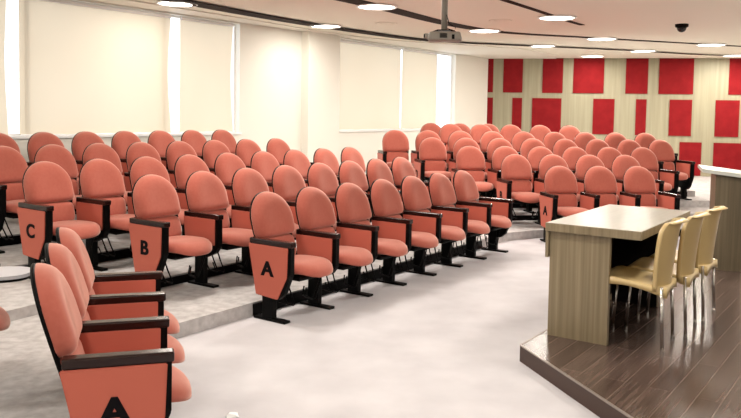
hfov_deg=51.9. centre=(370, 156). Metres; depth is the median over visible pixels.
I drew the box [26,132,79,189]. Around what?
chair
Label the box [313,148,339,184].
chair
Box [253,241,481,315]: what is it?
trim
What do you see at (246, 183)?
chair
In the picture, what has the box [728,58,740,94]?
wall panel
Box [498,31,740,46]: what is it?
trim
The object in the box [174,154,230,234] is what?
chair
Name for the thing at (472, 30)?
recessed light
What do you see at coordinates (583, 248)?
conference table
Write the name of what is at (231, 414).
paper scrap
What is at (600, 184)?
chair
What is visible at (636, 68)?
wall panel
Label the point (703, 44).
ceiling light
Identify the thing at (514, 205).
trim
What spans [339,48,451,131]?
window
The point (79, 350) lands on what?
lumbar cushion
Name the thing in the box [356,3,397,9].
ceiling light
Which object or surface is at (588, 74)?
wall panel
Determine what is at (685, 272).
plastic chair
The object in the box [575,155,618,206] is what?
chair
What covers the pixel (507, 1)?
trim
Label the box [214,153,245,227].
chair
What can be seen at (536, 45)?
recessed light
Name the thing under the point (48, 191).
chair
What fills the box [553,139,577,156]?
chair
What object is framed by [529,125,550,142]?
chair
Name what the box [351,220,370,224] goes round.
lumbar cushion
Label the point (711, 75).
wall
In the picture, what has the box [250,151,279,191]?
chair
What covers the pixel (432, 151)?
chair
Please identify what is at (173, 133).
window
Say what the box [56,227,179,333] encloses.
chair
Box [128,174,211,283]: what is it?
chair
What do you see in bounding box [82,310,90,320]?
lumbar cushion
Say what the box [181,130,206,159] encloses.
chair
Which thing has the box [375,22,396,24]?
ceiling vent
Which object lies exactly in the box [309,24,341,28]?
recessed light
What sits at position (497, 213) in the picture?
chair
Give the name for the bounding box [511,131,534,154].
chair
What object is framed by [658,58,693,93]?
wall panel
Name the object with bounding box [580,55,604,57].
recessed light
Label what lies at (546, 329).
trim
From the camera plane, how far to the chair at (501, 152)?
11.40 m
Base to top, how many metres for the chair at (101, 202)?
0.966 m
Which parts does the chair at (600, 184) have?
panel, armrest, arm frame, backrest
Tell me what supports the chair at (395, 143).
on the floor at (13, 224)
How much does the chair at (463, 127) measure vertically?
0.966 m
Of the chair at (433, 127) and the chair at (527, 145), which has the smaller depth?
the chair at (527, 145)
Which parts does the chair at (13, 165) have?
arm frame, armrest, backrest, seat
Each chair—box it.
[0,133,20,153]
[0,146,27,253]
[0,266,29,330]
[17,161,99,278]
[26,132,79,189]
[30,263,191,417]
[34,144,81,242]
[44,243,184,363]
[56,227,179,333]
[71,131,123,213]
[76,159,134,271]
[80,143,131,238]
[111,131,140,210]
[124,142,161,190]
[127,156,187,257]
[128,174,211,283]
[148,130,174,169]
[166,141,196,187]
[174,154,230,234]
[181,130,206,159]
[184,171,253,287]
[202,140,229,174]
[211,130,236,154]
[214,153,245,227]
[231,168,298,275]
[235,139,260,167]
[249,191,332,324]
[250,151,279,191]
[266,138,312,164]
[272,165,336,252]
[283,149,310,186]
[295,187,372,309]
[307,163,369,230]
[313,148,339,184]
[335,182,407,296]
[338,160,373,222]
[341,147,391,193]
[366,159,403,216]
[370,179,438,285]
[377,130,413,169]
[391,157,431,217]
[401,176,465,275]
[411,130,447,180]
[414,137,450,181]
[420,123,440,134]
[428,173,489,267]
[439,124,461,150]
[446,131,471,171]
[449,138,486,180]
[451,146,493,206]
[453,170,513,259]
[455,123,469,133]
[469,124,491,150]
[479,138,512,196]
[480,131,503,158]
[483,124,499,132]
[487,146,517,197]
[496,154,539,218]
[500,125,520,144]
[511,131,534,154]
[520,138,544,158]
[520,146,552,213]
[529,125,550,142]
[531,154,579,224]
[539,166,587,241]
[543,132,565,152]
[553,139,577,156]
[559,125,579,141]
[562,147,587,176]
[574,132,595,150]
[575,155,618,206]
[580,166,616,209]
[585,139,608,155]
[596,147,621,171]
[604,133,625,148]
[609,218,688,354]
[611,155,664,206]
[617,139,640,155]
[619,166,680,209]
[623,212,710,338]
[630,147,679,193]
[634,133,677,170]
[645,206,727,323]
[648,140,694,199]
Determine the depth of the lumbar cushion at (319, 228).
6.75 m
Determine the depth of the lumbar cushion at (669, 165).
12.64 m
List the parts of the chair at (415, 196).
backrest, panel, foot plate, armrest, arm frame, seat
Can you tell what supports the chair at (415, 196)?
on the floor at (446, 344)
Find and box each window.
[8,0,241,138]
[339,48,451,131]
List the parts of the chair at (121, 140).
panel, backrest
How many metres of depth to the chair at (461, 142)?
12.10 m
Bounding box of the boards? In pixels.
[523,269,740,417]
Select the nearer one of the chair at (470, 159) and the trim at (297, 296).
the trim at (297, 296)
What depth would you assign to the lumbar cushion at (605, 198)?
10.09 m
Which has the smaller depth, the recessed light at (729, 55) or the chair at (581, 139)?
the chair at (581, 139)
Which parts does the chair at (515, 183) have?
panel, armrest, arm frame, backrest, seat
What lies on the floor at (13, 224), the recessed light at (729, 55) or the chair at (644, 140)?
the chair at (644, 140)
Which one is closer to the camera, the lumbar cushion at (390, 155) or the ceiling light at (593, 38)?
the lumbar cushion at (390, 155)
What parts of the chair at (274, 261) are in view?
panel, foot plate, backrest, armrest, arm frame, seat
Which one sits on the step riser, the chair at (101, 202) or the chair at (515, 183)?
the chair at (515, 183)
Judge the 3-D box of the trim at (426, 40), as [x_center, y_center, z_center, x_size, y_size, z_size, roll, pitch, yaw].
[4.644,-2.216,15.676,7.725,0.006,0.303,0,4,-19]
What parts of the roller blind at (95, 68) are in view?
rail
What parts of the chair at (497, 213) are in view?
backrest, panel, foot plate, armrest, arm frame, panel, foot plate, armrest, arm frame, seat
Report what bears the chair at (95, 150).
on the floor at (13, 255)
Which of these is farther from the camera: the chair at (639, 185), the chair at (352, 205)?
the chair at (639, 185)
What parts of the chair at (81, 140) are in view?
panel, backrest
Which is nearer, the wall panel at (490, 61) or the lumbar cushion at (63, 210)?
the lumbar cushion at (63, 210)
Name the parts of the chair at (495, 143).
panel, backrest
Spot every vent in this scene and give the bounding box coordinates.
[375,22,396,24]
[440,33,446,37]
[489,19,511,21]
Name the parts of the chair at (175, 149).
panel, backrest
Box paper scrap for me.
[226,412,238,417]
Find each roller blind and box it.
[0,0,7,134]
[19,0,170,135]
[179,16,233,132]
[339,39,400,129]
[401,48,436,128]
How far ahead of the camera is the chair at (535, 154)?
11.51 m
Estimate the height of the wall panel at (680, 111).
0.855 m
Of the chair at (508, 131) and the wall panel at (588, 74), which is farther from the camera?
the wall panel at (588, 74)
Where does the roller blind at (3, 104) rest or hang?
attached to the wall at (268, 60)
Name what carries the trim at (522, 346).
attached to the step riser
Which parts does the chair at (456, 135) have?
panel, backrest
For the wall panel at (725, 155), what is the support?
attached to the wall at (711, 75)
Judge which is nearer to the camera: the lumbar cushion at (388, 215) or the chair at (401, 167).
the lumbar cushion at (388, 215)
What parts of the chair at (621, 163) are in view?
panel, backrest, panel, armrest, arm frame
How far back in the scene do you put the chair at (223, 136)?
11.07 m
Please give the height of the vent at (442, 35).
0.041 m
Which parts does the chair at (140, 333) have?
backrest, panel, armrest, arm frame, seat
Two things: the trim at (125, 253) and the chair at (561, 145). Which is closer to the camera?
the trim at (125, 253)
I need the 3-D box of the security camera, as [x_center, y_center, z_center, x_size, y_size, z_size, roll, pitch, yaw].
[4.641,-1.918,11.362,0.190,0.120,0.190,1,3,0]
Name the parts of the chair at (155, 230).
panel, armrest, arm frame, backrest, seat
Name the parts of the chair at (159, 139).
backrest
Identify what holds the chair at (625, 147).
on the floor at (13, 255)
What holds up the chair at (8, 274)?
on the step riser
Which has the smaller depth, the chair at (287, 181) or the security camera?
the chair at (287, 181)
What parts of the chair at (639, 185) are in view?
panel, armrest, arm frame, backrest, seat, panel, armrest, arm frame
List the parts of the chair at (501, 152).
panel, armrest, arm frame, backrest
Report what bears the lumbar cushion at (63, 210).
on the chair at (48, 191)
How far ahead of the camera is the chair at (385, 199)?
7.33 m
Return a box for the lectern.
[698,165,740,271]
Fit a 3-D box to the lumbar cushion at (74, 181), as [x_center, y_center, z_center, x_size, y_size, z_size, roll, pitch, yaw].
[-3.189,0.327,7.836,0.100,0.206,0.424,3,4,35]
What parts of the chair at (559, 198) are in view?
panel, armrest, arm frame, backrest, seat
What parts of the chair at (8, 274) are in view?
seat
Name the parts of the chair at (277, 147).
backrest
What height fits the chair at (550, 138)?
0.966 m
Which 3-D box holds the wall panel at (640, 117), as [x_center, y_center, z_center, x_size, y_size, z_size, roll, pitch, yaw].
[6.455,-0.949,18.192,0.238,0.855,0.020,2,3,13]
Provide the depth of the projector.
7.26 m
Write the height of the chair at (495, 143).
0.966 m
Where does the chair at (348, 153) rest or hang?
on the floor at (17, 298)
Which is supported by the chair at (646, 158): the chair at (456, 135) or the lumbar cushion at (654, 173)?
the lumbar cushion at (654, 173)
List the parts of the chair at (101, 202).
panel, armrest, arm frame, foot plate, backrest, seat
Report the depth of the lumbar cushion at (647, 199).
10.18 m
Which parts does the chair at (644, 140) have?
backrest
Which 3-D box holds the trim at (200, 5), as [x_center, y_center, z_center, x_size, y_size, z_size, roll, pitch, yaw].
[-1.899,-2.005,10.330,0.628,0.006,10.014,3,4,34]
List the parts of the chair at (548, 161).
panel, armrest, backrest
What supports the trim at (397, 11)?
attached to the ceiling
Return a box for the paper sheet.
[719,168,740,172]
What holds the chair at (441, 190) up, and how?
on the floor at (446, 344)
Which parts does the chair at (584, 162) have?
panel, backrest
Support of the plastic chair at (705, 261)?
on the boards
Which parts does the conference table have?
modesty panel, panel, panel, panel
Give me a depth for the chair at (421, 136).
12.65 m
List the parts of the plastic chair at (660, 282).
leg, seat, leg, backrest, leg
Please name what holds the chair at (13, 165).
on the floor at (13, 255)
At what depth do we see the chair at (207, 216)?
6.69 m
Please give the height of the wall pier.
2.640 m
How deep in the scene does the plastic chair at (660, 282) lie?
4.97 m
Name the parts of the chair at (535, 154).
arm frame, backrest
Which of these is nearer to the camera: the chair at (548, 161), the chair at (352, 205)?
the chair at (352, 205)
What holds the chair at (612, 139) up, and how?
on the floor at (13, 224)
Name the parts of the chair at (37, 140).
backrest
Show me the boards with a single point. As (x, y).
(699, 375)
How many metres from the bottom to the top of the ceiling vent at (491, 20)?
0.010 m
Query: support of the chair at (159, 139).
on the floor at (13, 224)
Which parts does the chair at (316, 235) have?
panel, backrest, foot plate, armrest, arm frame, seat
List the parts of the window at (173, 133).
sill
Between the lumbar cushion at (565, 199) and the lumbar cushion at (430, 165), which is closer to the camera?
the lumbar cushion at (565, 199)
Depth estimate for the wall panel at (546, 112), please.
18.66 m
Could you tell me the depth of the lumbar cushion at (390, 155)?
12.53 m
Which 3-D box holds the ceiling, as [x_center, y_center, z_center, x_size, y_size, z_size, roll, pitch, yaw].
[-0.319,-1.930,7.619,19.600,0.215,23.739,1,3,0]
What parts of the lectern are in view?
panel, panel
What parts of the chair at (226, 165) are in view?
armrest, panel, backrest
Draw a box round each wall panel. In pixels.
[487,59,493,91]
[487,98,492,123]
[503,59,522,92]
[512,98,521,128]
[531,98,561,132]
[542,58,563,92]
[573,58,604,92]
[592,99,614,133]
[625,58,648,93]
[635,99,646,134]
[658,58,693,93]
[668,100,691,135]
[679,142,701,175]
[713,143,740,169]
[714,100,739,136]
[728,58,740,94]
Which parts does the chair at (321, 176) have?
backrest, panel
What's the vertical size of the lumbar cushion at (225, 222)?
0.206 m
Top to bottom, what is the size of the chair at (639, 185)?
0.966 m
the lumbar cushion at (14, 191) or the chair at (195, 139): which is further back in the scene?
the chair at (195, 139)
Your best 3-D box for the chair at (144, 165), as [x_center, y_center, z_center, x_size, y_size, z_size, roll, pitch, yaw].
[-2.088,0.496,7.445,0.670,0.966,0.672,3,4,35]
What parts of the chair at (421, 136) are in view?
panel, backrest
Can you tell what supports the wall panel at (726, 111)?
attached to the wall at (711, 75)
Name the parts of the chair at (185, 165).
armrest, panel, backrest, seat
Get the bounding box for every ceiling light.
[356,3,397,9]
[537,15,576,20]
[586,37,617,40]
[695,43,726,46]
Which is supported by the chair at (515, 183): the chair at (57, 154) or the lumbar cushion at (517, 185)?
the lumbar cushion at (517, 185)
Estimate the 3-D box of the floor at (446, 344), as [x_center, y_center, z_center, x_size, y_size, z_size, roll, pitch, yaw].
[-0.371,1.287,7.620,19.300,0.200,23.060,1,3,0]
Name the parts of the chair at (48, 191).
panel, armrest, arm frame, backrest, seat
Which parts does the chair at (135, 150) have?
panel, backrest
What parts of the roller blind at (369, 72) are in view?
rail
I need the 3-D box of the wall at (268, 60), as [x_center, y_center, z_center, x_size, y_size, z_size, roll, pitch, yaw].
[-3.642,-0.518,9.984,0.220,3.420,22.230,3,4,35]
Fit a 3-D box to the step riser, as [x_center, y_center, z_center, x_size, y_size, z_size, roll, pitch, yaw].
[3.978,1.372,4.766,18.522,0.107,24.285,3,4,35]
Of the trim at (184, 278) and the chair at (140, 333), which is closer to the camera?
the chair at (140, 333)
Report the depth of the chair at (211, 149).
9.56 m
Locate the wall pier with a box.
[301,31,339,161]
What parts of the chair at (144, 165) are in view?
panel, backrest, seat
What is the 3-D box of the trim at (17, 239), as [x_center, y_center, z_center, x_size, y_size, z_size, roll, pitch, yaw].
[-2.399,0.743,9.002,0.012,0.083,4.500,3,4,35]
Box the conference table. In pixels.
[545,204,689,345]
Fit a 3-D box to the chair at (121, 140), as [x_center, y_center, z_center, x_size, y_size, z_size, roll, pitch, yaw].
[-2.973,0.166,9.523,0.670,0.966,0.672,3,4,35]
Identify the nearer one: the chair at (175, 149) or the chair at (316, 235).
the chair at (316, 235)
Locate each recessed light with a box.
[155,1,197,6]
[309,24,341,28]
[468,29,500,32]
[531,44,555,47]
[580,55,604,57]
[629,50,656,52]
[722,54,740,56]
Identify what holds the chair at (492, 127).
on the floor
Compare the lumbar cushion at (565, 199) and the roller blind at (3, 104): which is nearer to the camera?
the roller blind at (3, 104)
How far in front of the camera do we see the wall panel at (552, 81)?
18.58 m
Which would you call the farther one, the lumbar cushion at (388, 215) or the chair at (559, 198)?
the chair at (559, 198)
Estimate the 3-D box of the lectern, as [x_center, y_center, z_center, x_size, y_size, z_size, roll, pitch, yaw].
[3.698,0.617,7.902,0.550,1.015,0.750,2,4,20]
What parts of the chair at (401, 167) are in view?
backrest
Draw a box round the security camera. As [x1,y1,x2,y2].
[675,24,688,31]
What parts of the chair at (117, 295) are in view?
backrest, panel, panel, armrest, armrest, arm frame, arm frame, seat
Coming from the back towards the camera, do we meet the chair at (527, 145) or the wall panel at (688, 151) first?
the wall panel at (688, 151)
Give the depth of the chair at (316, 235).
6.44 m
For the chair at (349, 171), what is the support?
on the step riser
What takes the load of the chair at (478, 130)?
on the floor
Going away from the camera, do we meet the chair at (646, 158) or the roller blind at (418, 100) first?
the chair at (646, 158)
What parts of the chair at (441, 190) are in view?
backrest, panel, foot plate, armrest, arm frame, seat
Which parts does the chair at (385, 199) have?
backrest, panel, foot plate, armrest, arm frame, seat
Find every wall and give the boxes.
[14,0,487,166]
[487,58,740,176]
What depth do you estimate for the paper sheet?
7.82 m
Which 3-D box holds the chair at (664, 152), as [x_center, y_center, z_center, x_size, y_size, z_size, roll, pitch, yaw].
[4.832,0.212,12.477,0.762,0.966,0.670,0,3,-11]
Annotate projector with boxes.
[424,0,461,42]
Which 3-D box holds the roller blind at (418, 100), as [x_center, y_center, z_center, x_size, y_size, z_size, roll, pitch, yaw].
[1.055,-1.447,16.409,0.050,1.692,1.390,3,4,35]
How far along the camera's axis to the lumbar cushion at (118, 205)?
7.22 m
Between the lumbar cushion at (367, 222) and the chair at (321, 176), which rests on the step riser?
the chair at (321, 176)
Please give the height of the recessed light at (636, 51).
0.020 m
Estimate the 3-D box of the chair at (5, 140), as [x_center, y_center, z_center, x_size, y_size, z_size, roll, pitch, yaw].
[-3.944,0.231,8.160,0.670,0.966,0.672,3,4,35]
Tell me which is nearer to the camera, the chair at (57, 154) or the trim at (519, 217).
the chair at (57, 154)
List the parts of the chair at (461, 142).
panel, backrest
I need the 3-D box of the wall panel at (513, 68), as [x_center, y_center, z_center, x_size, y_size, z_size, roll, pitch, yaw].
[3.518,-2.011,18.799,0.472,0.840,0.020,2,3,13]
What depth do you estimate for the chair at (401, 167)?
9.58 m
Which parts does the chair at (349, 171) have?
backrest, arm frame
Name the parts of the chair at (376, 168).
backrest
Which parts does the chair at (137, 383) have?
backrest, panel, arm frame, armrest, seat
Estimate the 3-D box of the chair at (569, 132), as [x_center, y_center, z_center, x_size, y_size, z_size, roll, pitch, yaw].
[3.583,-0.078,13.670,0.672,0.966,0.670,0,3,-11]
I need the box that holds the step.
[689,176,710,199]
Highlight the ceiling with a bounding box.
[90,0,740,58]
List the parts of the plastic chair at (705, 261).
leg, seat, leg, backrest, leg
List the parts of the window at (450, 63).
sill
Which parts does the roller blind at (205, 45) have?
rail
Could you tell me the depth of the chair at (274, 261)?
5.97 m
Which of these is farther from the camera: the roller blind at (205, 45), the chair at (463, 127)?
the chair at (463, 127)
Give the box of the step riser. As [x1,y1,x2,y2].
[0,220,682,417]
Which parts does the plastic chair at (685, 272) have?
leg, leg, seat, leg, backrest, leg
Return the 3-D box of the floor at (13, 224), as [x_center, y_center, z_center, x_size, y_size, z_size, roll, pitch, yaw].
[-0.941,0.832,7.788,6.958,0.096,24.966,3,4,35]
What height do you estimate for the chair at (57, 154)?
0.966 m
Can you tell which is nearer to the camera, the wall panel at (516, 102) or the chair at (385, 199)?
the chair at (385, 199)
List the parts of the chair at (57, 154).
backrest, seat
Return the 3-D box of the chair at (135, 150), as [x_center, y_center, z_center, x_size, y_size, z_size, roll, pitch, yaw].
[-2.479,0.327,8.556,0.670,0.966,0.672,3,4,35]
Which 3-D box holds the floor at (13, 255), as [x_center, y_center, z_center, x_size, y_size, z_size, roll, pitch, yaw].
[-0.638,0.938,7.719,7.542,0.097,24.739,3,4,35]
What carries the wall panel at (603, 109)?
attached to the wall at (711, 75)
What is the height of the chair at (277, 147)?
0.966 m
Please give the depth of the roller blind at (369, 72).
14.90 m
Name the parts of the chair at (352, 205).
panel, backrest, foot plate, armrest, arm frame, seat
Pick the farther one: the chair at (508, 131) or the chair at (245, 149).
the chair at (508, 131)
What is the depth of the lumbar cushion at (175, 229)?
6.55 m
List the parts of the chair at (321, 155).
backrest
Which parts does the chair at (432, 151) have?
panel, armrest, arm frame, backrest, seat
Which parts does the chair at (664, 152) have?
arm frame, backrest, panel, seat, armrest, arm frame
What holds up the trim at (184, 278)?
attached to the floor at (17, 298)
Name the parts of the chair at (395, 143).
panel, arm frame, backrest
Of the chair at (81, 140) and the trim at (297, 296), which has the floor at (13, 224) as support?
the chair at (81, 140)
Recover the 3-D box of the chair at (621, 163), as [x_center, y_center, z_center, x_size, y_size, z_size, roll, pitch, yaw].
[3.710,0.470,10.858,0.762,0.966,0.670,0,3,-11]
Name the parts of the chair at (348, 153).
backrest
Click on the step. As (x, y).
(700, 184)
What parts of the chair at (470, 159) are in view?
panel, backrest, seat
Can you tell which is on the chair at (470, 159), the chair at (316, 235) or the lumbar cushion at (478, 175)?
the lumbar cushion at (478, 175)
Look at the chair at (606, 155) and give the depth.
11.72 m
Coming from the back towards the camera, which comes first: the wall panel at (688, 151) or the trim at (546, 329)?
the wall panel at (688, 151)
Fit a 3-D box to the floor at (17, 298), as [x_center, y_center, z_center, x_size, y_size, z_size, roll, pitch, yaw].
[-0.336,1.037,7.650,8.125,0.083,24.512,3,4,35]
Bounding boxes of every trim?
[0,235,20,245]
[24,248,132,266]
[160,0,426,40]
[161,251,296,287]
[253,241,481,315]
[336,0,503,31]
[426,40,740,56]
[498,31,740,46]
[500,0,583,24]
[512,215,537,219]
[513,203,537,207]
[520,329,546,344]
[520,345,632,417]
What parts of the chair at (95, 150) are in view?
backrest, seat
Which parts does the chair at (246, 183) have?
armrest, panel, foot plate, backrest, seat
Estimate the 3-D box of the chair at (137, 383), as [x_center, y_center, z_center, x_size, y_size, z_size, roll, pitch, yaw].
[-1.126,0.944,3.344,0.672,0.966,0.551,0,4,-17]
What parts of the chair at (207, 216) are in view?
panel, foot plate, armrest, backrest, arm frame, seat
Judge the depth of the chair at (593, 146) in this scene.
12.48 m
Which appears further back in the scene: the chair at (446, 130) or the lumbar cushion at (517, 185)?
the chair at (446, 130)
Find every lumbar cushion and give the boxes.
[1,182,24,200]
[39,201,74,221]
[60,339,84,370]
[71,179,78,194]
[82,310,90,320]
[98,196,126,214]
[150,215,181,236]
[205,209,229,227]
[313,226,335,232]
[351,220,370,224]
[387,152,408,161]
[387,214,401,217]
[425,160,445,170]
[464,170,484,181]
[511,180,531,191]
[556,193,577,206]
[598,193,616,205]
[634,193,655,205]
[650,171,657,179]
[663,161,674,169]
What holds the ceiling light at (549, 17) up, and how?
attached to the trim at (507, 1)
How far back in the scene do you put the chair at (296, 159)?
9.43 m
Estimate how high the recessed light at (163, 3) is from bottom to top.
0.020 m
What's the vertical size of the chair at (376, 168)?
0.966 m
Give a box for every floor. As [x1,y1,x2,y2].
[0,187,694,237]
[0,197,709,266]
[0,207,709,321]
[169,236,679,417]
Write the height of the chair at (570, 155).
0.966 m
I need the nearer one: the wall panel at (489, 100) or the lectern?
the lectern
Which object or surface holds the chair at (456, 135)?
on the floor at (13, 224)
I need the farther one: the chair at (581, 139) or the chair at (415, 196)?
the chair at (581, 139)
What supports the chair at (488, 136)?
on the floor at (13, 224)
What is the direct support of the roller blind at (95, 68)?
attached to the window at (173, 133)
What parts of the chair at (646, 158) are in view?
backrest, panel, seat, armrest, arm frame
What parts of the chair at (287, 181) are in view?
backrest, armrest, panel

